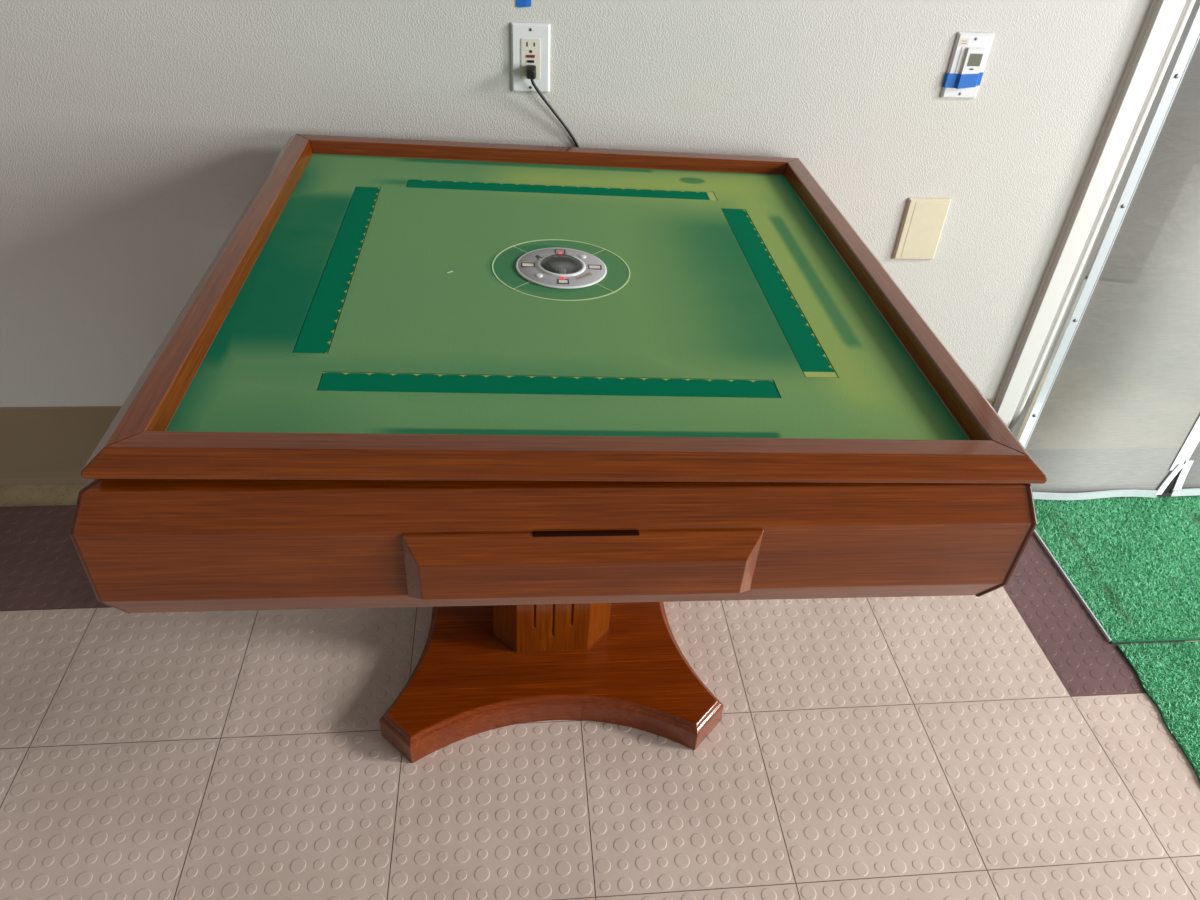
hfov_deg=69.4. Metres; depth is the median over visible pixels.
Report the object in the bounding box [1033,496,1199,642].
mat
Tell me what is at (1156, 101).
trim
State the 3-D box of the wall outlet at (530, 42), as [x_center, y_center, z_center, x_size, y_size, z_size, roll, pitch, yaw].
[-0.123,-0.695,1.539,0.069,0.115,0.009,-1,38,-5]
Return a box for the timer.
[940,32,993,98]
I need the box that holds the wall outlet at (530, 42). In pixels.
[511,22,549,92]
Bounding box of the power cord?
[526,65,578,146]
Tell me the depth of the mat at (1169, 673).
1.69 m
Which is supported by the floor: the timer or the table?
the table
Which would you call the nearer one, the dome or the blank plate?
the dome
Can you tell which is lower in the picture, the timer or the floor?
the floor
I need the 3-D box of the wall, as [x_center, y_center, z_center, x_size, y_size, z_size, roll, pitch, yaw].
[-0.922,-0.959,1.332,3.870,2.512,0.120,-1,38,-5]
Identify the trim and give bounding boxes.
[993,0,1199,437]
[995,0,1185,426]
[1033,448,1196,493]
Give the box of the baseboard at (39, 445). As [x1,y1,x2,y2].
[0,399,995,484]
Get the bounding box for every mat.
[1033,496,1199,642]
[1116,641,1199,781]
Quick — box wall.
[0,0,1152,406]
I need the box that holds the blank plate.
[892,198,950,259]
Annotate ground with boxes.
[1017,167,1199,448]
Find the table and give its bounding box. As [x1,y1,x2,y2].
[70,134,1046,762]
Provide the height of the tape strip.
0.023 m
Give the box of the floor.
[0,484,1199,899]
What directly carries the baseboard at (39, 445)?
attached to the wall
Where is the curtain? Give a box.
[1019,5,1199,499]
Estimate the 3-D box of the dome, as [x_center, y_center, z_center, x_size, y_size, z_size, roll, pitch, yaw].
[-0.056,-0.261,1.248,0.058,0.011,0.058,1,37,-6]
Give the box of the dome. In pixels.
[541,257,581,268]
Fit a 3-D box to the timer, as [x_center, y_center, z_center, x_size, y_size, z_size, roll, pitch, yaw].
[0.681,-0.710,1.607,0.073,0.115,0.017,-1,38,-5]
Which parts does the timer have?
tape strip, timer frame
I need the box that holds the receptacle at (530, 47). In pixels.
[521,38,539,78]

